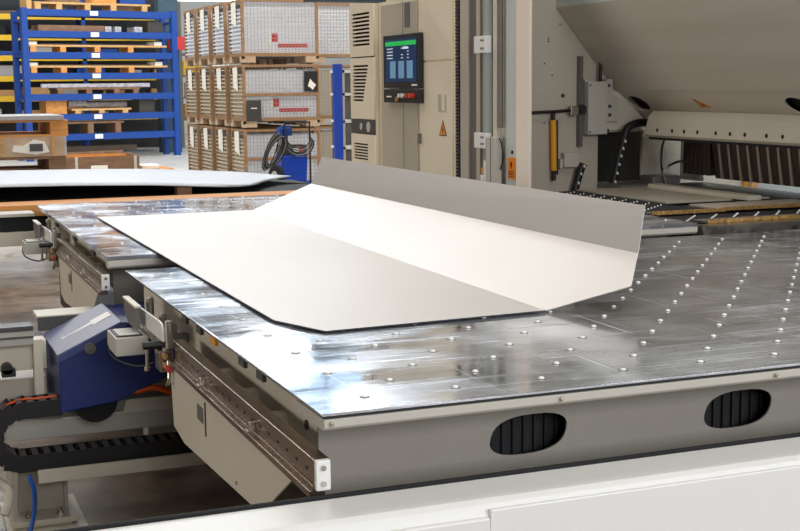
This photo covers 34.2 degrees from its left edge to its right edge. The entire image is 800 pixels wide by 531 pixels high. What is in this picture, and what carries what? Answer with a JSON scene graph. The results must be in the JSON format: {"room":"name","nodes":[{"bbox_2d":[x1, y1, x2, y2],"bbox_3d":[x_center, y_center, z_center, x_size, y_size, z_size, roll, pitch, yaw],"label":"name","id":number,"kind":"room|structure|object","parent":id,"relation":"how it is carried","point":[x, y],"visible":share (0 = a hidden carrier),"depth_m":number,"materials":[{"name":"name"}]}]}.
{"room":"metal workshop","nodes":[
{"label":"metal workshop","id":0,"kind":"room"},
{"bbox_2d":[0,0,158,147],"bbox_3d":[-13.046,-5.934,34.034,13.300,6.000,0.200,-4,9,-21],"label":"wall partition","id":1,"kind":"structure","parent":0,"point":[5,45],"depth_m":35.87,"materials":[{"name":"grey"}]},
{"bbox_2d":[0,134,307,530],"bbox_3d":[-4.032,-0.708,18.378,30.000,0.200,55.000,-4,9,-21],"label":"floor","id":2,"kind":"structure","parent":0,"point":[26,285],"depth_m":5.72,"materials":[{"name":"concrete"}]},
{"bbox_2d":[0,210,35,246],"bbox_3d":[-3.387,0.210,7.618,2.438,0.945,0.200,-4,9,-21],"label":"cross beam","id":3,"kind":"structure","parent":2,"relation":"on","point":[15,226],"depth_m":7.90,"materials":[{"name":"beige paint"}]},
{"bbox_2d":[27,475,36,530],"bbox_3d":[-1.477,0.927,4.838,0.279,0.251,0.052,-7,10,-39],"label":"air hose","id":4,"kind":"object","parent":2,"relation":"on","point":[30,479],"visible":1,"depth_m":4.92,"materials":[{"name":"blue plastic"}]},
{"bbox_2d":[45,241,58,266],"bbox_3d":[-4.252,-0.363,12.471,2.000,0.755,1.000,-4,9,-21],"label":"trestle","id":5,"kind":"object","parent":2,"relation":"on","point":[57,262],"visible":0.12,"depth_m":12.43,"materials":[{"name":"grey metal"}]},
{"bbox_2d":[0,167,46,170],"bbox_3d":[-4.257,-0.811,12.409,2.000,0.148,1.000,-4,9,-21],"label":"pallet","id":6,"kind":"object","parent":5,"relation":"on","point":[34,168],"visible":0.02,"depth_m":12.91,"materials":[{"name":"orange wood"}]},
{"bbox_2d":[0,156,66,169],"bbox_3d":[-4.263,-0.961,12.386,1.990,0.150,1.000,-4,9,-21],"label":"pallet","id":7,"kind":"object","parent":6,"relation":"on","point":[47,162],"visible":0.47,"depth_m":12.27,"materials":[{"name":"brown wood"}]},
{"bbox_2d":[0,133,66,157],"bbox_3d":[-4.256,-1.130,12.355,2.000,0.185,1.020,-4,9,-21],"label":"wooden crate","id":8,"kind":"object","parent":7,"relation":"on","point":[45,145],"visible":0.96,"depth_m":12.15,"materials":[{"name":"brown wood"}]},
{"bbox_2d":[0,119,67,136],"bbox_3d":[-4.252,-1.301,12.344,2.020,0.155,1.000,-4,9,-21],"label":"pallet","id":9,"kind":"object","parent":8,"relation":"on","point":[52,127],"visible":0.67,"depth_m":12.22,"materials":[{"name":"orange wood"}]},
{"bbox_2d":[0,114,63,120],"bbox_3d":[-4.300,-1.387,12.259,2.080,0.038,1.000,-4,9,-21],"label":"stack","id":10,"kind":"object","parent":9,"relation":"on","point":[3,117],"visible":1,"depth_m":12.12,"materials":[{"name":"grey metal"}]},
{"bbox_2d":[0,0,157,145],"bbox_3d":[-10.184,-5.508,33.666,8.700,5.200,1.100,-4,9,-21],"label":"storage rack","id":11,"kind":"object","parent":2,"relation":"on","point":[2,16],"visible":0.27,"depth_m":33.77,"materials":[{"name":"yellow metal"}]},
{"bbox_2d":[0,90,13,95],"bbox_3d":[-10.340,-4.432,33.668,0.693,0.226,0.650,-4,9,-21],"label":"box","id":12,"kind":"object","parent":11,"relation":"on","point":[2,92],"visible":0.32,"depth_m":33.41,"materials":[{"name":"brown cardboard"}]},
{"bbox_2d":[0,65,21,75],"bbox_3d":[-10.194,-5.005,33.649,0.820,0.344,0.650,-4,9,-21],"label":"storage bin","id":13,"kind":"object","parent":11,"relation":"on","point":[5,70],"visible":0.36,"depth_m":33.34,"materials":[{"name":"grey"}]},
{"bbox_2d":[21,87,49,93],"bbox_3d":[-9.489,-4.516,33.998,0.797,0.285,0.650,-4,9,-21],"label":"box","id":14,"kind":"object","parent":11,"relation":"on","point":[34,90],"visible":0.2,"depth_m":33.70,"materials":[{"name":"brown cardboard"}]},
{"bbox_2d":[36,47,51,51],"bbox_3d":[-9.328,-5.569,33.920,0.579,0.329,0.650,-4,9,-21],"label":"storage bin","id":15,"kind":"object","parent":11,"relation":"on","point":[38,49],"visible":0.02,"depth_m":33.62,"materials":[{"name":"grey"}]},
{"bbox_2d":[64,90,77,93],"bbox_3d":[-8.665,-4.549,34.324,0.687,0.243,0.650,-4,9,-21],"label":"storage bin","id":16,"kind":"object","parent":11,"relation":"on","point":[65,91],"visible":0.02,"depth_m":34.00,"materials":[{"name":"grey"}]},
{"bbox_2d":[74,68,104,72],"bbox_3d":[-8.227,-5.138,34.420,0.724,0.355,0.650,-4,9,-21],"label":"storage bin","id":17,"kind":"object","parent":11,"relation":"on","point":[76,70],"visible":0.08,"depth_m":34.07,"materials":[{"name":"blue paint"}]},
{"bbox_2d":[100,49,117,51],"bbox_3d":[-7.801,-5.621,34.526,0.517,0.233,0.650,-4,9,-21],"label":"storage bin","id":18,"kind":"object","parent":11,"relation":"on","point":[101,50],"visible":0.24,"depth_m":34.22,"materials":[{"name":"blue paint"}]},
{"bbox_2d":[116,7,132,10],"bbox_3d":[-7.374,-6.734,34.546,0.889,0.324,0.650,-4,9,-21],"label":"box","id":19,"kind":"object","parent":11,"relation":"on","point":[117,8],"visible":0.02,"depth_m":34.24,"materials":[{"name":"brown cardboard"}]},
{"bbox_2d":[10,7,180,161],"bbox_3d":[-7.259,-4.359,31.309,3.900,3.520,0.720,-6,10,-35],"label":"storage rack","id":20,"kind":"object","parent":2,"relation":"on","point":[22,13],"visible":0.91,"depth_m":31.04,"materials":[{"name":"blue metal"}]},
{"bbox_2d":[20,0,31,8],"bbox_3d":[-8.653,-6.222,30.022,0.120,0.600,0.440,-6,10,-35],"label":"plank","id":21,"kind":"object","parent":20,"relation":"on","point":[23,3],"visible":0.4,"depth_m":29.89,"materials":[{"name":"brown wood"}]},
{"bbox_2d":[39,100,66,113],"bbox_3d":[-8.190,-3.736,30.688,0.500,0.324,0.440,-6,10,-35],"label":"carton","id":22,"kind":"object","parent":20,"relation":"on","point":[45,107],"visible":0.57,"depth_m":30.52,"materials":[{"name":"orange cardboard"}]},
{"bbox_2d":[31,25,105,31],"bbox_3d":[-7.823,-5.594,30.710,1.650,0.140,0.440,-6,10,-35],"label":"timber","id":23,"kind":"object","parent":20,"relation":"on","point":[33,27],"visible":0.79,"depth_m":30.46,"materials":[{"name":"brown wood"}]},
{"bbox_2d":[32,1,149,11],"bbox_3d":[-7.384,-6.144,30.926,2.890,0.169,0.530,-6,10,-35],"label":"pallet","id":24,"kind":"object","parent":20,"relation":"on","point":[35,4],"visible":0.82,"depth_m":30.77,"materials":[{"name":"brown wood"}]},
{"bbox_2d":[45,0,79,2],"bbox_3d":[-7.932,-6.336,30.532,0.700,0.329,0.440,-6,10,-35],"label":"carton","id":25,"kind":"object","parent":24,"relation":"on","point":[77,1],"visible":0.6,"depth_m":30.37,"materials":[{"name":"brown cardboard"}]},
{"bbox_2d":[85,0,115,3],"bbox_3d":[-7.162,-6.445,31.079,0.600,0.379,0.440,-6,10,-35],"label":"carton","id":26,"kind":"object","parent":24,"relation":"on","point":[86,1],"visible":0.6,"depth_m":30.93,"materials":[{"name":"orange cardboard"}]},
{"bbox_2d":[116,0,144,3],"bbox_3d":[-6.574,-6.445,31.508,0.650,0.249,0.440,-6,10,-35],"label":"crate","id":27,"kind":"object","parent":24,"relation":"on","point":[117,1],"visible":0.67,"depth_m":31.32,"materials":[{"name":"blue paint"}]},
{"bbox_2d":[48,87,139,93],"bbox_3d":[-7.328,-4.202,31.224,2.100,0.139,0.530,-6,10,-35],"label":"pallet","id":28,"kind":"object","parent":20,"relation":"on","point":[108,89],"visible":0.94,"depth_m":31.07,"materials":[{"name":"brown wood"}]},
{"bbox_2d":[40,83,149,87],"bbox_3d":[-7.356,-4.320,31.201,2.750,0.099,0.450,-6,10,-35],"label":"stack","id":29,"kind":"object","parent":28,"relation":"on","point":[84,85],"visible":0.97,"depth_m":30.99,"materials":[{"name":"metal"}]},
{"bbox_2d":[68,121,123,132],"bbox_3d":[-7.522,-3.318,31.199,1.700,0.279,0.530,-6,10,-35],"label":"pallet","id":30,"kind":"object","parent":20,"relation":"on","point":[112,126],"visible":0.64,"depth_m":31.22,"materials":[{"name":"brown wood"}]},
{"bbox_2d":[68,119,120,121],"bbox_3d":[-7.559,-3.482,31.182,1.650,0.049,0.440,-6,10,-35],"label":"board","id":31,"kind":"object","parent":30,"relation":"on","point":[109,119],"visible":0.5,"depth_m":31.04,"materials":[{"name":"brown wood"}]},
{"bbox_2d":[29,44,166,52],"bbox_3d":[-7.285,-5.183,31.125,3.470,0.169,0.530,-6,10,-35],"label":"pallet","id":32,"kind":"object","parent":20,"relation":"on","point":[32,47],"visible":0.81,"depth_m":30.91,"materials":[{"name":"brown wood"}]},
{"bbox_2d":[38,43,148,45],"bbox_3d":[-7.354,-5.279,31.094,2.700,0.029,0.440,-6,10,-35],"label":"bar","id":33,"kind":"object","parent":32,"relation":"on","point":[39,43],"visible":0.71,"depth_m":30.81,"materials":[{"name":"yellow metal"}]},
{"bbox_2d":[146,42,161,45],"bbox_3d":[-6.057,-5.451,32.016,0.200,0.089,0.440,-6,10,-35],"label":"box","id":34,"kind":"object","parent":32,"relation":"on","point":[149,43],"visible":0.86,"depth_m":31.86,"materials":[{"name":"white paper"}]},
{"bbox_2d":[30,66,166,72],"bbox_3d":[-7.281,-4.708,31.192,3.470,0.169,0.530,-6,10,-35],"label":"pallet","id":35,"kind":"object","parent":20,"relation":"on","point":[33,69],"visible":0.84,"depth_m":30.94,"materials":[{"name":"brown wood"}]},
{"bbox_2d":[38,64,148,65],"bbox_3d":[-7.349,-4.804,31.160,2.700,0.029,0.440,-6,10,-35],"label":"bar","id":36,"kind":"object","parent":35,"relation":"on","point":[38,64],"visible":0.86,"depth_m":30.93,"materials":[{"name":"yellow metal"}]},
{"bbox_2d":[147,62,161,65],"bbox_3d":[-6.053,-4.976,32.083,0.200,0.089,0.440,-6,10,-35],"label":"box","id":37,"kind":"object","parent":35,"relation":"on","point":[149,63],"visible":0.93,"depth_m":31.93,"materials":[{"name":"white cardboard"}]},
{"bbox_2d":[67,107,130,113],"bbox_3d":[-7.283,-3.731,31.319,1.500,0.119,0.530,-6,10,-35],"label":"pallet","id":38,"kind":"object","parent":20,"relation":"on","point":[71,110],"visible":0.93,"depth_m":31.11,"materials":[{"name":"brown wood"}]},
{"bbox_2d":[67,100,126,107],"bbox_3d":[-7.287,-3.892,31.301,1.500,0.195,0.210,-6,10,-35],"label":"roll","id":39,"kind":"object","parent":38,"relation":"on","point":[70,103],"visible":1,"depth_m":31.25,"materials":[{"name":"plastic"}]},
{"bbox_2d":[127,27,141,31],"bbox_3d":[-6.466,-5.738,31.680,0.200,0.130,0.440,-6,10,-35],"label":"package","id":40,"kind":"object","parent":20,"relation":"on","point":[129,29],"visible":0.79,"depth_m":31.53,"materials":[{"name":"plastic"}]},
{"bbox_2d":[132,99,154,111],"bbox_3d":[-6.326,-3.941,32.020,0.400,0.324,0.440,-6,10,-35],"label":"bin","id":41,"kind":"object","parent":20,"relation":"on","point":[138,105],"visible":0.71,"depth_m":31.85,"materials":[{"name":"grey metal"}]},
{"bbox_2d":[140,22,162,32],"bbox_3d":[-6.102,-5.837,31.933,0.400,0.250,0.440,-6,10,-35],"label":"bin","id":42,"kind":"object","parent":20,"relation":"on","point":[155,27],"visible":0.79,"depth_m":31.77,"materials":[{"name":"grey metal"}]},
{"bbox_2d":[0,306,205,530],"bbox_3d":[-1.792,0.627,5.078,3.500,0.790,0.680,-4,9,-21],"label":"frame","id":43,"kind":"object","parent":2,"relation":"on","point":[23,356],"visible":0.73,"depth_m":5.10,"materials":[{"name":"beige paint"}]},
{"bbox_2d":[0,393,192,472],"bbox_3d":[-0.852,0.604,5.203,1.562,0.275,0.116,-4,9,-21],"label":"chain","id":44,"kind":"object","parent":43,"relation":"on","point":[32,459],"visible":0.48,"depth_m":5.00,"materials":[{"name":"black plastic"}]},
{"bbox_2d":[0,395,57,406],"bbox_3d":[-1.446,0.535,4.963,0.273,0.065,0.015,-3,8,-17],"label":"cable","id":45,"kind":"object","parent":44,"relation":"on","point":[45,397],"visible":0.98,"depth_m":4.97,"materials":[{"name":"orange plastic"}]},
{"bbox_2d":[43,302,174,421],"bbox_3d":[-1.153,0.382,5.215,0.484,0.397,0.480,-4,9,-21],"label":"machine housing","id":46,"kind":"object","parent":43,"relation":"attached to","point":[81,370],"visible":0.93,"depth_m":5.01,"materials":[{"name":"blue paint"}]},
{"bbox_2d":[134,385,171,394],"bbox_3d":[-0.980,0.495,5.076,0.227,0.056,0.033,-4,9,-21],"label":"cable","id":47,"kind":"object","parent":46,"relation":"attached to","point":[151,387],"visible":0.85,"depth_m":5.07,"materials":[{"name":"orange plastic"}]},
{"bbox_2d":[36,452,205,483],"bbox_3d":[-0.734,0.746,5.247,1.426,0.050,0.180,-4,9,-21],"label":"cable tray","id":48,"kind":"object","parent":43,"relation":"on","point":[186,459],"depth_m":5.01,"materials":[{"name":"beige paint"}]},
{"bbox_2d":[66,152,139,168],"bbox_3d":[-5.652,-1.834,24.209,1.380,0.450,1.242,-4,9,-21],"label":"crate","id":49,"kind":"object","parent":2,"relation":"on","point":[124,160],"visible":0.34,"depth_m":23.71,"materials":[{"name":"brown wood"}]},
{"bbox_2d":[67,150,122,153],"bbox_3d":[-7.556,-2.664,31.261,1.700,0.179,0.530,-6,10,-35],"label":"pallet","id":50,"kind":"object","parent":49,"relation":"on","point":[107,151],"visible":0.29,"depth_m":31.13,"materials":[{"name":"brown wood"}]},
{"bbox_2d":[67,144,136,151],"bbox_3d":[-7.451,-2.829,31.347,2.200,0.119,0.440,-6,10,-35],"label":"boards","id":51,"kind":"object","parent":50,"relation":"on","point":[113,146],"visible":0.64,"depth_m":31.32,"materials":[{"name":"brown wood"}]},
{"bbox_2d":[0,180,309,237],"bbox_3d":[-2.721,-0.045,8.980,4.700,1.060,1.840,-4,9,-21],"label":"bench","id":52,"kind":"object","parent":2,"relation":"on","point":[11,198],"visible":0.14,"depth_m":9.35,"materials":[{"name":"brown wood"}]},
{"bbox_2d":[0,169,290,186],"bbox_3d":[-2.845,-0.552,8.938,4.700,0.128,1.100,-4,9,-21],"label":"sheet","id":53,"kind":"object","parent":52,"relation":"on","point":[58,177],"visible":1,"depth_m":9.26,"materials":[{"name":"silver metal"}]},
{"bbox_2d":[174,186,191,194],"bbox_3d":[-1.502,-0.510,9.005,0.100,0.080,0.100,-4,9,-21],"label":"block","id":54,"kind":"object","parent":52,"relation":"on","point":[179,190],"visible":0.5,"depth_m":8.96,"materials":[{"name":"brown wood"}]},
{"bbox_2d":[160,166,173,168],"bbox_3d":[-4.644,-1.750,24.507,0.620,0.180,0.800,-4,9,-21],"label":"pallet","id":55,"kind":"object","parent":2,"relation":"on","point":[161,167],"visible":0.2,"depth_m":24.57,"materials":[{"name":"orange wood"}]},
{"bbox_2d":[140,164,159,168],"bbox_3d":[-4.720,-1.862,24.407,0.340,0.069,0.500,-4,9,-21],"label":"parcel","id":56,"kind":"object","parent":55,"relation":"on","point":[142,166],"visible":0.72,"depth_m":24.19,"materials":[{"name":"white"}]},
{"bbox_2d":[187,123,265,169],"bbox_3d":[-3.224,-2.136,24.183,1.292,1.003,0.830,-4,9,-21],"label":"box","id":57,"kind":"object","parent":2,"relation":"on","point":[194,134],"visible":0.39,"depth_m":23.87,"materials":[{"name":"brown wood"}]},
{"bbox_2d":[185,67,263,122],"bbox_3d":[-3.234,-3.156,24.040,1.292,1.003,0.830,-4,9,-21],"label":"box","id":58,"kind":"object","parent":57,"relation":"on","point":[192,78],"visible":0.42,"depth_m":23.72,"materials":[{"name":"brown wood"}]},
{"bbox_2d":[184,9,255,65],"bbox_3d":[-3.245,-4.176,23.898,1.292,1.003,0.830,-4,9,-21],"label":"box","id":59,"kind":"object","parent":58,"relation":"on","point":[190,16],"visible":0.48,"depth_m":23.59,"materials":[{"name":"white cardboard"}]},
{"bbox_2d":[201,124,276,170],"bbox_3d":[-2.838,-2.017,23.300,1.292,1.003,0.830,-4,9,-21],"label":"box","id":60,"kind":"object","parent":2,"relation":"on","point":[208,140],"visible":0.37,"depth_m":22.98,"materials":[{"name":"brown wood"}]},
{"bbox_2d":[199,66,280,124],"bbox_3d":[-2.848,-3.037,23.158,1.292,1.003,0.830,-4,9,-21],"label":"box","id":61,"kind":"object","parent":60,"relation":"on","point":[206,79],"visible":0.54,"depth_m":22.85,"materials":[{"name":"brown wood"}]},
{"bbox_2d":[197,6,272,65],"bbox_3d":[-2.858,-4.057,23.016,1.292,1.003,0.830,-4,9,-21],"label":"box","id":62,"kind":"object","parent":61,"relation":"on","point":[204,14],"visible":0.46,"depth_m":22.75,"materials":[{"name":"brown wood"}]},
{"bbox_2d":[177,2,311,147],"bbox_3d":[-4.484,-5.431,37.050,3.850,4.000,0.900,-4,9,-21],"label":"storage rack","id":63,"kind":"object","parent":2,"relation":"on","point":[181,54],"visible":0.17,"depth_m":35.99,"materials":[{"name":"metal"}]},
{"bbox_2d":[182,61,200,74],"bbox_3d":[-5.867,-5.526,36.374,0.500,0.398,0.500,-4,9,-21],"label":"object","id":64,"kind":"object","parent":63,"relation":"on","point":[183,62],"visible":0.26,"depth_m":36.09,"materials":[{"name":"orange paint"}]},
{"bbox_2d":[215,125,299,170],"bbox_3d":[-2.451,-1.897,22.418,1.292,1.003,0.830,-4,9,-21],"label":"box","id":65,"kind":"object","parent":2,"relation":"on","point":[223,139],"visible":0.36,"depth_m":22.11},
{"bbox_2d":[213,65,298,125],"bbox_3d":[-2.462,-2.917,22.276,1.292,1.003,0.830,-4,9,-21],"label":"box","id":66,"kind":"object","parent":65,"relation":"on","point":[221,78],"visible":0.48,"depth_m":21.99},
{"bbox_2d":[212,2,297,64],"bbox_3d":[-2.472,-3.938,22.133,1.292,1.003,0.830,-4,9,-21],"label":"box","id":67,"kind":"object","parent":66,"relation":"on","point":[219,11],"visible":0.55,"depth_m":21.88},
{"bbox_2d":[231,126,320,180],"bbox_3d":[-2.056,-1.771,21.486,1.292,1.003,0.830,-4,9,-21],"label":"box","id":68,"kind":"object","parent":2,"relation":"on","point":[248,149],"visible":0.53,"depth_m":21.12,"materials":[{"name":"cardboard"}]},
{"bbox_2d":[229,64,319,127],"bbox_3d":[-2.063,-2.790,21.336,1.292,1.003,0.848,-4,9,-21],"label":"box","id":69,"kind":"object","parent":68,"relation":"on","point":[255,95],"visible":0.99,"depth_m":21.00,"materials":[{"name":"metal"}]},
{"bbox_2d":[228,0,318,63],"bbox_3d":[-2.076,-3.811,21.201,1.292,1.003,0.830,-4,9,-21],"label":"box","id":70,"kind":"object","parent":69,"relation":"on","point":[256,28],"visible":0.97,"depth_m":20.86,"materials":[{"name":"metal"}]},
{"bbox_2d":[269,120,311,183],"bbox_3d":[-1.664,-1.612,19.731,0.664,1.166,0.531,-4,9,-21],"label":"cart","id":71,"kind":"object","parent":2,"relation":"on","point":[289,165],"visible":0.68,"depth_m":19.69,"materials":[{"name":"blue metal"}]},
{"bbox_2d":[262,133,314,170],"bbox_3d":[-1.672,-1.714,19.484,0.848,0.560,0.124,-4,9,-21],"label":"coil","id":72,"kind":"object","parent":71,"relation":"hanging from","point":[276,137],"visible":1,"depth_m":19.38,"materials":[{"name":"black plastic"}]},
{"bbox_2d":[299,125,331,157],"bbox_3d":[-1.014,-1.950,22.695,1.292,1.003,0.830,-4,9,-21],"label":"box","id":73,"kind":"object","parent":2,"relation":"on","point":[325,135],"visible":0.06,"depth_m":22.16,"materials":[{"name":"cardboard"}]},
{"bbox_2d":[300,65,349,124],"bbox_3d":[-1.024,-2.970,22.552,1.292,1.003,0.830,-4,9,-21],"label":"box","id":74,"kind":"object","parent":73,"relation":"on","point":[324,75],"visible":0.09,"depth_m":22.04,"materials":[{"name":"metal"}]},
{"bbox_2d":[298,3,350,63],"bbox_3d":[-1.034,-3.990,22.410,1.292,1.003,0.830,-4,9,-21],"label":"box","id":75,"kind":"object","parent":74,"relation":"on","point":[333,18],"visible":0.23,"depth_m":21.96,"materials":[{"name":"metal"}]},
{"bbox_2d":[332,64,343,159],"bbox_3d":[-0.823,-1.697,17.387,0.120,1.970,0.050,-4,9,-21],"label":"panel","id":76,"kind":"object","parent":2,"relation":"on","point":[336,68],"visible":0.64,"depth_m":17.31,"materials":[{"name":"blue metal"}]},
{"bbox_2d":[330,70,351,160],"bbox_3d":[-0.526,-1.778,18.195,0.770,1.900,0.540,-4,9,-21],"label":"frame","id":77,"kind":"object","parent":2,"relation":"on","point":[346,82],"visible":0.15,"depth_m":18.28,"materials":[{"name":"beige paint"}]},
{"bbox_2d":[349,3,380,165],"bbox_3d":[-0.294,-1.061,11.234,0.064,2.400,0.598,-4,9,-21],"label":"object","id":78,"kind":"object","parent":2,"relation":"on","point":[364,17],"visible":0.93,"depth_m":11.11,"materials":[{"name":"beige paint"}]},
{"bbox_2d":[36,195,697,434],"bbox_3d":[-0.366,0.207,7.200,2.952,1.006,2.643,-4,9,-21],"label":"worktable","id":79,"kind":"object","parent":2,"relation":"on","point":[96,256],"visible":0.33,"depth_m":6.40,"materials":[{"name":"metal"}]},
{"bbox_2d":[22,219,67,268],"bbox_3d":[-1.940,-0.123,7.073,0.176,0.224,0.588,-6,9,-32],"label":"clamp","id":80,"kind":"object","parent":79,"relation":"attached to","point":[49,234],"visible":0.94,"depth_m":7.08,"materials":[{"name":"grey metal"}]},
{"bbox_2d":[97,157,644,331],"bbox_3d":[-0.355,-0.209,5.497,1.276,0.290,3.690,-4,9,-21],"label":"sheet","id":81,"kind":"object","parent":79,"relation":"on","point":[360,245],"visible":1,"depth_m":4.93,"materials":[{"name":"grey metal"}]},
{"bbox_2d":[379,0,458,176],"bbox_3d":[0.360,-1.432,10.594,0.830,3.300,2.160,-4,9,-21],"label":"tall cabinet","id":82,"kind":"object","parent":2,"relation":"on","point":[421,137],"visible":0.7,"depth_m":9.93,"materials":[{"name":"beige metal"}]},
{"bbox_2d":[383,32,422,102],"bbox_3d":[0.014,-1.557,10.280,0.062,0.536,0.750,-4,9,-21],"label":"screen","id":83,"kind":"object","parent":82,"relation":"attached to","point":[402,53],"visible":1,"depth_m":10.21,"materials":[{"name":"black plastic"}]},
{"bbox_2d":[51,432,799,530],"bbox_3d":[0.594,0.867,3.017,4.000,0.837,0.191,-4,9,-21],"label":"guard","id":84,"kind":"object","parent":2,"relation":"on","point":[753,484],"visible":1,"depth_m":2.84,"materials":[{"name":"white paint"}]},
{"bbox_2d":[455,0,460,177],"bbox_3d":[0.454,-1.320,9.419,0.085,3.400,0.070,-4,9,-21],"label":"strip","id":85,"kind":"object","parent":2,"relation":"on","point":[457,1],"visible":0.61,"depth_m":9.41,"materials":[{"name":"black rubber"}]},
{"bbox_2d":[126,229,799,503],"bbox_3d":[1.289,0.542,4.686,4.152,1.006,2.448,-4,9,-21],"label":"worktable","id":86,"kind":"object","parent":2,"relation":"on","point":[702,347],"visible":0.74,"depth_m":3.38,"materials":[{"name":"metal"}]},
{"bbox_2d":[107,296,187,386],"bbox_3d":[-0.857,0.243,4.375,0.176,0.224,0.588,-6,9,-32],"label":"clamp","id":87,"kind":"object","parent":86,"relation":"attached to","point":[134,340],"visible":0.98,"depth_m":4.38,"materials":[{"name":"grey metal"}]},
{"bbox_2d":[460,0,470,178],"bbox_3d":[0.553,-1.310,9.341,0.200,3.400,0.140,-4,9,-21],"label":"post","id":88,"kind":"object","parent":2,"relation":"on","point":[465,147],"visible":0.11,"depth_m":9.30,"materials":[{"name":"grey metal"}]},
{"bbox_2d":[470,0,531,187],"bbox_3d":[0.736,-1.238,8.813,0.254,3.400,0.965,-4,9,-21],"label":"column","id":89,"kind":"structure","parent":2,"relation":"on","point":[500,30],"depth_m":8.77,"materials":[{"name":"beige metal"}]},
{"bbox_2d":[480,137,501,183],"bbox_3d":[0.622,-0.714,8.917,0.052,0.335,0.240,-4,9,-21],"label":"switch","id":90,"kind":"object","parent":89,"relation":"attached to","point":[491,170],"depth_m":8.84,"materials":[{"name":"metal"}]},
{"bbox_2d":[531,0,799,199],"bbox_3d":[2.716,-1.136,7.219,2.150,3.600,5.170,-4,9,-21],"label":"machine","id":91,"kind":"object","parent":2,"relation":"on","point":[718,81],"visible":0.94,"depth_m":8.57,"materials":[{"name":"beige paint"}]},
{"bbox_2d":[571,162,586,190],"bbox_3d":[1.256,-0.601,9.137,0.127,0.248,0.067,-4,9,-21],"label":"cable conduit","id":92,"kind":"object","parent":91,"relation":"attached to","point":[581,167],"visible":0.76,"depth_m":9.12,"materials":[{"name":"black plastic"}]},
{"bbox_2d":[609,119,647,182],"bbox_3d":[1.629,-0.793,9.202,0.330,0.486,0.077,-4,9,-21],"label":"cable conduit","id":93,"kind":"object","parent":91,"relation":"attached to","point":[629,126],"visible":0.96,"depth_m":9.16,"materials":[{"name":"black plastic"}]},
{"bbox_2d":[660,140,664,172],"bbox_3d":[1.838,-0.763,9.049,0.068,0.296,0.028,-7,10,-39],"label":"cable","id":94,"kind":"object","parent":91,"relation":"hanging from","point":[663,142],"visible":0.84,"depth_m":9.03,"materials":[{"name":"black plastic"}]},
{"bbox_2d":[662,160,687,183],"bbox_3d":[1.931,-0.653,9.035,0.239,0.162,0.026,-3,8,-16],"label":"hose","id":95,"kind":"object","parent":91,"relation":"attached to","point":[678,161],"visible":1,"depth_m":9.01,"materials":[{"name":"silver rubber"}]},
{"bbox_2d":[556,0,799,118],"bbox_3d":[2.326,-1.797,6.823,0.740,2.174,4.895,-4,9,-21],"label":"hood","id":96,"kind":"object","parent":91,"relation":"attached to","point":[659,59],"depth_m":8.20,"materials":[{"name":"grey metal"}]},
{"bbox_2d":[559,186,799,236],"bbox_3d":[1.692,0.094,7.863,1.310,1.005,2.194,-4,9,-21],"label":"table","id":97,"kind":"object","parent":2,"relation":"on","point":[699,209],"visible":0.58,"depth_m":7.54,"materials":[{"name":"beige paint"}]},
{"bbox_2d":[648,183,760,200],"bbox_3d":[1.926,-0.473,8.311,0.100,0.030,1.100,-4,9,-21],"label":"bar","id":98,"kind":"object","parent":97,"relation":"on","point":[693,190],"visible":1,"depth_m":8.20,"materials":[{"name":"beige paint"}]},
{"bbox_2d":[693,219,799,235],"bbox_3d":[1.286,0.326,6.305,2.950,0.985,0.420,-4,9,-21],"label":"rail","id":99,"kind":"object","parent":2,"relation":"on","point":[784,224],"visible":0.02,"depth_m":6.56,"materials":[{"name":"grey metal"}]},
{"bbox_2d":[154,0,181,152],"bbox_3d":[-6.034,-7.421,33.334,0.500,9.000,0.500,-4,9,-21],"label":"column","id":100,"kind":"structure","parent":0,"point":[159,5],"depth_m":33.49,"materials":[{"name":"metal"}]},
{"bbox_2d":[168,36,184,49],"bbox_3d":[-5.693,-5.669,33.166,0.400,0.330,0.300,-4,9,-21],"label":"sign board","id":101,"kind":"object","parent":100,"relation":"attached to","point":[181,42],"visible":0.43,"depth_m":33.06,"materials":[{"name":"red plastic"}]},
{"bbox_2d":[177,0,350,133],"bbox_3d":[-14.296,-8.716,43.201,30.000,9.000,0.300,-4,9,-21],"label":"wall","id":102,"kind":"structure","parent":0,"point":[184,5],"depth_m":46.20,"materials":[{"name":"grey paint"}]},
{"bbox_3d":[-4.123,-9.819,17.105,30.000,0.200,55.000,-4,9,-21],"label":"ceiling","id":103,"kind":"structure","parent":0,"visible":0},
{"bbox_2d":[178,0,232,1],"bbox_3d":[-4.802,-9.189,32.166,1.550,5.200,0.120,-4,9,-21],"label":"ceiling lamp","id":104,"kind":"object","parent":103,"relation":"hanging from","point":[178,0],"visible":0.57,"depth_m":32.46,"materials":[{"name":"white"}]},
{"bbox_2d":[303,0,385,2],"bbox_3d":[-0.460,-5.345,9.625,0.610,6.665,0.200,-4,9,-21],"label":"overhead beam","id":105,"kind":"structure","parent":103,"relation":"attached to","point":[328,1],"depth_m":10.04,"materials":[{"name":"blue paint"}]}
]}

